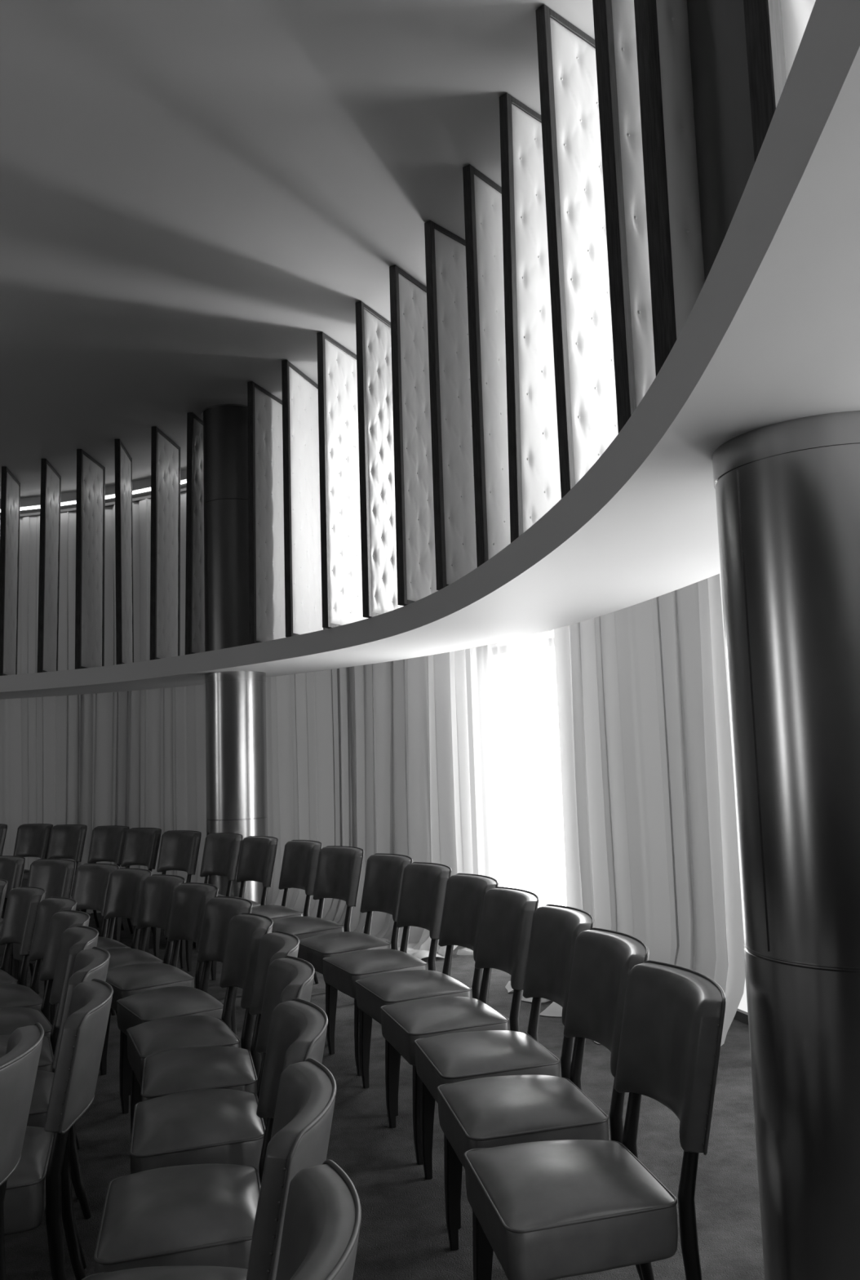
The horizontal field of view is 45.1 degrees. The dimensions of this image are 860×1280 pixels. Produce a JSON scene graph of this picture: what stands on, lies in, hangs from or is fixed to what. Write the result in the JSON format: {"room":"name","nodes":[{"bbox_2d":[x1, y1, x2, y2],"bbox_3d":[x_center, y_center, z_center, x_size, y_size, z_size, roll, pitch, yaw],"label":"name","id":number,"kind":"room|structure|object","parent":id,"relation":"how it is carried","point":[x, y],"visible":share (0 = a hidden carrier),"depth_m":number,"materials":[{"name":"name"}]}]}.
{"room":"auditorium","nodes":[
{"label":"auditorium","id":0,"kind":"room"},
{"bbox_2d":[0,0,595,515],"bbox_3d":[-9.624,-2.788,-1.151,23.742,0.150,26.517,-2,-6,0],"label":"ceiling","id":1,"kind":"structure","parent":0,"point":[193,193],"depth_m":5.18,"materials":[{"name":"grey paint"}]},
{"bbox_2d":[111,506,554,887],"bbox_3d":[-9.553,-0.559,-1.395,23.882,4.336,26.657,-2,-6,0],"label":"wall","id":2,"kind":"structure","parent":0,"point":[547,634],"depth_m":8.12,"materials":[{"name":"white paint"}]},
{"bbox_2d":[0,469,186,511],"bbox_3d":[-1.882,-2.063,6.599,4.981,0.095,15.604,3,-8,-40],"label":"trim","id":3,"kind":"structure","parent":2,"relation":"attached to","point":[144,484],"depth_m":10.85,"materials":[{"name":"white paint"}]},
{"bbox_2d":[0,480,186,512],"bbox_3d":[-4.555,-1.481,10.515,8.240,0.012,1.402,-3,-6,14],"label":"light strip","id":4,"kind":"object","parent":2,"relation":"attached to","point":[185,482],"visible":0.24,"depth_m":10.81,"materials":[{"name":"white"}]},
{"bbox_2d":[19,488,186,517],"bbox_3d":[-1.847,-1.959,6.624,4.956,0.028,15.665,3,-8,-40],"label":"track","id":5,"kind":"object","parent":2,"relation":"attached to","point":[183,490],"visible":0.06,"depth_m":10.98,"materials":[{"name":"grey metal"}]},
{"bbox_2d":[265,628,473,959],"bbox_3d":[-1.053,0.359,8.740,3.316,4.164,0.836,-7,-8,40],"label":"curtain","id":6,"kind":"object","parent":5,"relation":"hanging from","point":[374,758],"visible":0.24,"depth_m":8.48,"materials":[{"name":"fabric"}]},
{"bbox_2d":[505,573,746,1046],"bbox_3d":[0.906,-0.014,5.911,0.677,4.164,1.868,0,-7,-18],"label":"curtain","id":7,"kind":"object","parent":5,"relation":"hanging from","point":[651,835],"visible":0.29,"depth_m":5.78,"materials":[{"name":"fabric"}]},
{"bbox_2d":[0,0,859,699],"bbox_3d":[-9.555,-0.622,-1.388,21.822,0.152,24.597,-2,-6,0],"label":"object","id":8,"kind":"structure","parent":2,"relation":"attached to","point":[771,334],"depth_m":2.29,"materials":[{"name":"white paint"}]},
{"bbox_2d":[0,466,20,675],"bbox_3d":[-4.128,-0.629,10.146,0.068,2.026,0.623,-1,-6,-10],"label":"tufted fin","id":9,"kind":"object","parent":8,"relation":"on","point":[10,485],"visible":0.98,"depth_m":10.03,"materials":[{"name":"grey fabric"}]},
{"bbox_2d":[36,458,61,672],"bbox_3d":[-3.655,-0.667,9.933,0.073,2.027,0.625,-1,-6,-8],"label":"tufted fin","id":10,"kind":"object","parent":8,"relation":"on","point":[51,480],"visible":0.99,"depth_m":9.81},
{"bbox_2d":[75,448,105,669],"bbox_3d":[-3.176,-0.711,9.677,0.068,2.026,0.624,-2,-6,2],"label":"tufted fin","id":11,"kind":"object","parent":8,"relation":"on","point":[91,474],"visible":0.99,"depth_m":9.59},
{"bbox_2d":[114,439,133,664],"bbox_3d":[-2.784,-0.753,9.419,0.072,2.026,0.623,-1,-6,-6],"label":"tufted fin","id":12,"kind":"object","parent":8,"relation":"on","point":[123,461],"visible":0.98,"depth_m":9.26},
{"bbox_2d":[150,426,180,660],"bbox_3d":[-2.326,-0.800,9.110,0.072,2.027,0.626,-2,-6,5],"label":"tufted fin","id":13,"kind":"object","parent":8,"relation":"on","point":[165,540],"visible":0.98,"depth_m":9.02,"materials":[{"name":"grey fabric"}]},
{"bbox_2d":[185,412,204,654],"bbox_3d":[-1.927,-0.848,8.772,0.082,2.029,0.632,-3,-6,9],"label":"tufted fin","id":14,"kind":"object","parent":8,"relation":"on","point":[194,573],"visible":0.44,"depth_m":8.55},
{"bbox_2d":[247,381,286,644],"bbox_3d":[-1.249,-0.944,8.104,0.068,2.027,0.626,-4,-7,19],"label":"tufted fin","id":15,"kind":"object","parent":8,"relation":"on","point":[267,621],"visible":0.88,"depth_m":7.98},
{"bbox_2d":[281,360,326,637],"bbox_3d":[-0.935,-0.999,7.703,0.068,2.027,0.625,-4,-7,18],"label":"tufted fin","id":16,"kind":"object","parent":8,"relation":"on","point":[300,430],"visible":0.94,"depth_m":7.59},
{"bbox_2d":[316,332,368,628],"bbox_3d":[-0.590,-1.063,7.217,0.066,2.026,0.624,-5,-7,25],"label":"tufted fin","id":17,"kind":"object","parent":8,"relation":"on","point":[337,375],"visible":0.86,"depth_m":7.09,"materials":[{"name":"white fabric"}]},
{"bbox_2d":[355,301,404,617],"bbox_3d":[-0.286,-1.123,6.757,0.062,2.026,0.622,-5,-7,27],"label":"tufted fin","id":18,"kind":"object","parent":8,"relation":"on","point":[373,331],"visible":0.66,"depth_m":6.59,"materials":[{"name":"white fabric"}]},
{"bbox_2d":[389,264,438,605],"bbox_3d":[-0.036,-1.184,6.274,0.063,2.026,0.624,-5,-7,30],"label":"tufted fin","id":19,"kind":"object","parent":8,"relation":"on","point":[411,410],"visible":0.57,"depth_m":6.11,"materials":[{"name":"grey fabric"}]},
{"bbox_2d":[424,220,477,590],"bbox_3d":[0.219,-1.250,5.750,0.060,2.025,0.621,-7,-8,40],"label":"tufted fin","id":20,"kind":"object","parent":8,"relation":"on","point":[451,405],"visible":0.59,"depth_m":5.59,"materials":[{"name":"grey fabric"}]},
{"bbox_2d":[462,164,511,567],"bbox_3d":[0.401,-1.312,5.233,0.061,2.026,0.623,-7,-8,38],"label":"tufted fin","id":21,"kind":"object","parent":8,"relation":"on","point":[482,197],"visible":0.42,"depth_m":5.05,"materials":[{"name":"white fabric"}]},
{"bbox_2d":[499,93,561,542],"bbox_3d":[0.558,-1.376,4.665,0.640,2.031,0.078,4,-9,-45],"label":"tufted fin","id":22,"kind":"object","parent":8,"relation":"on","point":[534,462],"visible":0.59,"depth_m":4.51,"materials":[{"name":"white fabric"}]},
{"bbox_2d":[535,4,618,498],"bbox_3d":[0.693,-1.444,4.126,0.628,2.027,0.066,4,-8,-42],"label":"tufted fin","id":23,"kind":"object","parent":8,"relation":"on","point":[583,335],"visible":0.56,"depth_m":3.99,"materials":[{"name":"white fabric"}]},
{"bbox_2d":[592,0,656,432],"bbox_3d":[0.733,-1.546,3.204,0.621,2.026,0.071,4,-8,-42],"label":"tufted fin","id":24,"kind":"object","parent":8,"relation":"on","point":[615,23],"visible":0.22,"depth_m":2.98,"materials":[{"name":"grey fabric"}]},
{"bbox_2d":[634,0,705,376],"bbox_3d":[0.601,-1.607,2.600,0.195,2.026,0.061,2,-7,-28],"label":"tufted fin","id":25,"kind":"object","parent":8,"relation":"on","point":[673,202],"visible":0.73,"depth_m":2.51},
{"bbox_2d":[743,0,816,162],"bbox_3d":[0.741,-1.695,1.837,0.620,2.025,0.059,2,-7,-32],"label":"tufted fin","id":26,"kind":"object","parent":8,"relation":"on","point":[775,29],"visible":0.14,"depth_m":1.58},
{"bbox_2d":[465,644,497,880],"bbox_3d":[-0.585,0.385,9.093,0.156,4.190,2.973,4,-9,-45],"label":"curtain","id":27,"kind":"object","parent":2,"relation":"in","point":[477,659],"depth_m":8.00,"materials":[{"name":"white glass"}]},
{"bbox_2d":[492,636,566,907],"bbox_3d":[0.812,1.129,7.424,0.096,2.260,0.975,2,-7,-33],"label":"window","id":28,"kind":"structure","parent":2,"relation":"in","point":[531,792],"depth_m":7.54,"materials":[{"name":"white glass"}]},
{"bbox_2d":[720,573,749,1025],"bbox_3d":[1.410,0.007,6.220,0.141,4.190,1.950,1,-7,-21],"label":"window","id":29,"kind":"structure","parent":2,"relation":"in","point":[742,1013],"depth_m":5.49,"materials":[{"name":"white glass"}]},
{"bbox_2d":[0,911,764,1279],"bbox_3d":[-9.482,1.669,-1.639,23.742,0.150,26.517,-2,-6,0],"label":"floor","id":30,"kind":"structure","parent":0,"point":[403,1233],"depth_m":3.74,"materials":[{"name":"carpet"}]},
{"bbox_2d":[0,823,7,855],"bbox_3d":[-4.460,2.261,10.039,0.501,0.901,0.578,-5,-7,30],"label":"upholstered chair","id":31,"kind":"object","parent":30,"relation":"on","point":[3,828],"visible":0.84,"depth_m":10.11,"materials":[{"name":"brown leather"}]},
{"bbox_2d":[0,879,8,919],"bbox_3d":[-2.493,1.713,5.401,0.511,0.856,0.471,3,-8,-38],"label":"upholstered chair","id":32,"kind":"object","parent":30,"relation":"on","point":[3,883],"visible":1,"depth_m":5.40,"materials":[{"name":"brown leather"}]},
{"bbox_2d":[0,855,25,921],"bbox_3d":[-2.983,1.885,6.830,0.471,0.856,0.511,-6,-8,34],"label":"upholstered chair","id":33,"kind":"object","parent":30,"relation":"on","point":[11,867],"visible":0.58,"depth_m":6.90,"materials":[{"name":"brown leather"}]},
{"bbox_2d":[0,1022,44,1279],"bbox_3d":[-1.105,1.318,2.206,0.511,0.856,0.471,-1,-6,-6],"label":"upholstered chair","id":34,"kind":"object","parent":30,"relation":"on","point":[19,1065],"visible":1,"depth_m":2.22,"materials":[{"name":"grey leather"}]},
{"bbox_2d":[0,886,45,986],"bbox_3d":[-2.128,1.653,4.967,0.511,0.856,0.471,3,-8,-36],"label":"upholstered chair","id":35,"kind":"object","parent":30,"relation":"on","point":[22,904],"visible":0.74,"depth_m":5.11,"materials":[{"name":"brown leather"}]},
{"bbox_2d":[2,823,53,918],"bbox_3d":[-3.927,2.219,9.814,0.501,0.901,0.578,-6,-7,32],"label":"upholstered chair","id":36,"kind":"object","parent":30,"relation":"on","point":[32,840],"visible":0.61,"depth_m":10.01,"materials":[{"name":"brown leather"}]},
{"bbox_2d":[17,515,39,674],"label":"curtain","id":37,"kind":"object","parent":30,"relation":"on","point":[29,526],"depth_m":11.21,"materials":[{"name":"fabric"}]},
{"bbox_2d":[0,858,75,993],"bbox_3d":[-2.518,1.831,6.471,0.471,0.856,0.511,-7,-8,37],"label":"upholstered chair","id":38,"kind":"object","parent":30,"relation":"on","point":[55,876],"visible":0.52,"depth_m":6.62,"materials":[{"name":"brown leather"}]},
{"bbox_2d":[0,896,76,1025],"bbox_3d":[-1.819,1.594,4.516,0.511,0.856,0.471,2,-7,-32],"label":"upholstered chair","id":39,"kind":"object","parent":30,"relation":"on","point":[11,995],"visible":0.44,"depth_m":4.69,"materials":[{"name":"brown leather"}]},
{"bbox_2d":[0,910,89,1149],"bbox_3d":[-1.610,1.538,4.064,0.511,0.856,0.471,2,-7,-29],"label":"upholstered chair","id":40,"kind":"object","parent":30,"relation":"on","point":[11,1019],"visible":0.48,"depth_m":4.24,"materials":[{"name":"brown leather"}]},
{"bbox_2d":[0,924,98,1199],"bbox_3d":[-1.437,1.486,3.642,0.511,0.856,0.471,1,-7,-23],"label":"upholstered chair","id":41,"kind":"object","parent":30,"relation":"on","point":[75,940],"visible":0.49,"depth_m":3.72,"materials":[{"name":"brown leather"}]},
{"bbox_2d":[21,824,87,886],"bbox_3d":[-3.495,2.171,9.501,0.501,0.901,0.578,-6,-8,34],"label":"upholstered chair","id":42,"kind":"object","parent":30,"relation":"on","point":[66,841],"visible":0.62,"depth_m":9.69,"materials":[{"name":"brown leather"}]},
{"bbox_2d":[3,978,113,1279],"bbox_3d":[-1.085,1.368,2.667,0.511,0.856,0.471,0,-6,-16],"label":"upholstered chair","id":43,"kind":"object","parent":30,"relation":"on","point":[41,1179],"visible":0.98,"depth_m":2.54,"materials":[{"name":"grey leather"}]},
{"bbox_2d":[13,862,119,1015],"bbox_3d":[-2.117,1.775,6.079,0.471,0.856,0.511,-8,-9,44],"label":"upholstered chair","id":44,"kind":"object","parent":30,"relation":"on","point":[91,881],"visible":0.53,"depth_m":6.23,"materials":[{"name":"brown leather"}]},
{"bbox_2d":[57,511,75,671],"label":"curtain","id":45,"kind":"object","parent":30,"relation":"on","point":[66,633],"depth_m":11.06,"materials":[{"name":"fabric"}]},
{"bbox_2d":[26,946,110,1268],"bbox_3d":[-1.252,1.430,3.181,0.511,0.856,0.471,0,-6,-16],"label":"upholstered chair","id":46,"kind":"object","parent":30,"relation":"on","point":[90,964],"visible":0.34,"depth_m":3.17,"materials":[{"name":"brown leather"}]},
{"bbox_2d":[42,867,151,1014],"bbox_3d":[-1.819,1.726,5.718,0.511,0.856,0.471,3,-8,-40],"label":"upholstered chair","id":47,"kind":"object","parent":30,"relation":"on","point":[126,884],"visible":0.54,"depth_m":5.88,"materials":[{"name":"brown leather"}]},
{"bbox_2d":[71,825,129,930],"bbox_3d":[-2.983,2.110,9.097,0.501,0.901,0.578,-6,-8,36],"label":"upholstered chair","id":48,"kind":"object","parent":30,"relation":"on","point":[107,842],"visible":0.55,"depth_m":9.30,"materials":[{"name":"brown leather"}]},
{"bbox_2d":[0,684,206,883],"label":"curtain","id":49,"kind":"object","parent":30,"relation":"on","point":[130,759],"depth_m":10.66,"materials":[{"name":"fabric"}]},
{"bbox_2d":[80,827,161,935],"bbox_3d":[-2.583,2.051,8.674,0.501,0.901,0.578,-7,-8,42],"label":"upholstered chair","id":50,"kind":"object","parent":30,"relation":"on","point":[141,845],"visible":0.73,"depth_m":8.86,"materials":[{"name":"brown leather"}]},
{"bbox_2d":[132,498,151,662],"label":"curtain","id":51,"kind":"object","parent":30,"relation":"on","point":[141,510],"depth_m":10.67,"materials":[{"name":"fabric"}]},
{"bbox_2d":[105,874,185,970],"bbox_3d":[-1.536,1.674,5.329,0.511,0.856,0.471,3,-8,-37],"label":"upholstered chair","id":52,"kind":"object","parent":30,"relation":"on","point":[157,893],"visible":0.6,"depth_m":5.45,"materials":[{"name":"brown leather"}]},
{"bbox_2d":[114,830,201,952],"bbox_3d":[-2.132,1.980,8.155,0.501,0.901,0.578,-7,-8,41],"label":"upholstered chair","id":53,"kind":"object","parent":30,"relation":"on","point":[179,849],"visible":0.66,"depth_m":8.31,"materials":[{"name":"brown leather"}]},
{"bbox_2d":[99,882,218,1095],"bbox_3d":[-1.273,1.619,4.908,0.511,0.856,0.471,2,-8,-34],"label":"upholstered chair","id":54,"kind":"object","parent":30,"relation":"on","point":[190,900],"visible":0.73,"depth_m":4.88,"materials":[{"name":"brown leather"}]},
{"bbox_2d":[116,896,253,1113],"bbox_3d":[-1.011,1.550,4.348,0.511,0.856,0.471,2,-7,-31],"label":"upholstered chair","id":55,"kind":"object","parent":30,"relation":"on","point":[134,1010],"visible":0.61,"depth_m":4.34,"materials":[{"name":"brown leather"}]},
{"bbox_2d":[153,832,243,968],"bbox_3d":[-1.713,1.917,7.706,0.578,0.901,0.501,4,-8,-42],"label":"upholstered chair","id":56,"kind":"object","parent":30,"relation":"on","point":[221,852],"visible":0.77,"depth_m":7.83,"materials":[{"name":"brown leather"}]},
{"bbox_2d":[126,912,273,1137],"bbox_3d":[-0.838,1.488,3.830,0.511,0.856,0.471,1,-7,-23],"label":"upholstered chair","id":57,"kind":"object","parent":30,"relation":"on","point":[246,931],"visible":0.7,"depth_m":3.77,"materials":[{"name":"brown leather"}]},
{"bbox_2d":[81,1057,337,1279],"bbox_3d":[-0.414,1.257,1.844,0.511,0.856,0.471,-1,-6,-5],"label":"upholstered chair","id":58,"kind":"object","parent":30,"relation":"on","point":[299,1141],"visible":0.74,"depth_m":1.77,"materials":[{"name":"grey leather"}]},
{"bbox_2d":[93,998,328,1273],"bbox_3d":[-0.481,1.315,2.354,0.511,0.856,0.471,0,-6,-13],"label":"upholstered chair","id":59,"kind":"object","parent":30,"relation":"on","point":[202,1215],"visible":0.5,"depth_m":2.25,"materials":[{"name":"grey leather"}]},
{"bbox_2d":[140,930,299,1101],"bbox_3d":[-0.678,1.434,3.392,0.511,0.856,0.471,0,-6,-14],"label":"upholstered chair","id":60,"kind":"object","parent":30,"relation":"on","point":[215,1067],"visible":0.54,"depth_m":3.32,"materials":[{"name":"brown leather"}]},
{"bbox_2d":[128,955,315,1173],"bbox_3d":[-0.575,1.379,2.920,0.511,0.856,0.471,0,-6,-14],"label":"upholstered chair","id":61,"kind":"object","parent":30,"relation":"on","point":[206,1126],"visible":0.54,"depth_m":2.80,"materials":[{"name":"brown leather"}]},
{"bbox_2d":[185,835,278,980],"bbox_3d":[-1.377,1.859,7.274,0.578,0.901,0.501,3,-8,-37],"label":"upholstered chair","id":62,"kind":"object","parent":30,"relation":"on","point":[257,857],"visible":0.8,"depth_m":7.39,"materials":[{"name":"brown leather"}]},
{"bbox_2d":[201,404,269,905],"bbox_3d":[-1.586,0.261,8.428,0.502,4.336,0.502,2,-7,-32],"label":"column","id":63,"kind":"structure","parent":30,"relation":"on","point":[237,798],"depth_m":8.25,"materials":[{"name":"silver metal"}]},
{"bbox_2d":[251,840,322,983],"bbox_3d":[-1.012,1.794,6.789,0.578,0.901,0.501,2,-7,-33],"label":"upholstered chair","id":64,"kind":"object","parent":30,"relation":"on","point":[300,857],"visible":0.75,"depth_m":6.87,"materials":[{"name":"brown leather"}]},
{"bbox_2d":[271,845,364,983],"bbox_3d":[-0.705,1.723,6.226,0.578,0.901,0.501,3,-8,-35],"label":"upholstered chair","id":65,"kind":"object","parent":30,"relation":"on","point":[339,869],"visible":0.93,"depth_m":6.22,"materials":[{"name":"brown leather"}]},
{"bbox_2d":[275,1160,361,1279],"bbox_3d":[-0.333,1.196,1.318,0.511,0.856,0.471,-2,-6,-2],"label":"upholstered chair","id":66,"kind":"object","parent":30,"relation":"on","point":[322,1220],"visible":1,"depth_m":1.43,"materials":[{"name":"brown leather"}]},
{"bbox_2d":[297,853,413,987],"bbox_3d":[-0.395,1.648,5.629,0.578,0.901,0.501,2,-7,-29],"label":"upholstered chair","id":67,"kind":"object","parent":30,"relation":"on","point":[384,876],"visible":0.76,"depth_m":5.61,"materials":[{"name":"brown leather"}]},
{"bbox_2d":[322,862,452,1075],"bbox_3d":[-0.189,1.582,5.091,0.578,0.901,0.501,1,-7,-25],"label":"upholstered chair","id":68,"kind":"object","parent":30,"relation":"on","point":[424,886],"visible":0.83,"depth_m":5.04,"materials":[{"name":"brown leather"}]},
{"bbox_2d":[355,873,498,1115],"bbox_3d":[0.008,1.515,4.534,0.578,0.901,0.501,1,-7,-21],"label":"upholstered chair","id":69,"kind":"object","parent":30,"relation":"on","point":[465,893],"visible":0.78,"depth_m":4.55,"materials":[{"name":"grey leather"}]},
{"bbox_2d":[380,886,539,1164],"bbox_3d":[0.137,1.454,4.016,0.578,0.901,0.501,0,-7,-17],"label":"upholstered chair","id":70,"kind":"object","parent":30,"relation":"on","point":[508,913],"visible":0.82,"depth_m":3.96,"materials":[{"name":"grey leather"}]},
{"bbox_2d":[414,903,595,1229],"bbox_3d":[0.271,1.393,3.494,0.578,0.901,0.501,0,-6,-13],"label":"upholstered chair","id":71,"kind":"object","parent":30,"relation":"on","point":[454,1057],"visible":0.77,"depth_m":3.49,"materials":[{"name":"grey leather"}]},
{"bbox_2d":[436,927,649,1279],"bbox_3d":[0.342,1.333,2.970,0.578,0.901,0.501,-1,-6,-11],"label":"upholstered chair","id":72,"kind":"object","parent":30,"relation":"on","point":[489,1112],"visible":0.8,"depth_m":2.94,"materials":[{"name":"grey leather"}]},
{"bbox_2d":[463,960,726,1279],"bbox_3d":[0.405,1.273,2.445,0.578,0.901,0.501,-1,-6,-10],"label":"upholstered chair","id":73,"kind":"object","parent":30,"relation":"on","point":[548,1210],"visible":1,"depth_m":2.31,"materials":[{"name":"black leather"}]},
{"bbox_2d":[687,0,859,1279],"bbox_3d":[0.938,-0.473,2.458,0.532,4.336,0.532,0,-7,-20],"label":"column","id":74,"kind":"structure","parent":30,"relation":"on","point":[788,493],"depth_m":2.21,"materials":[{"name":"silver metal"}]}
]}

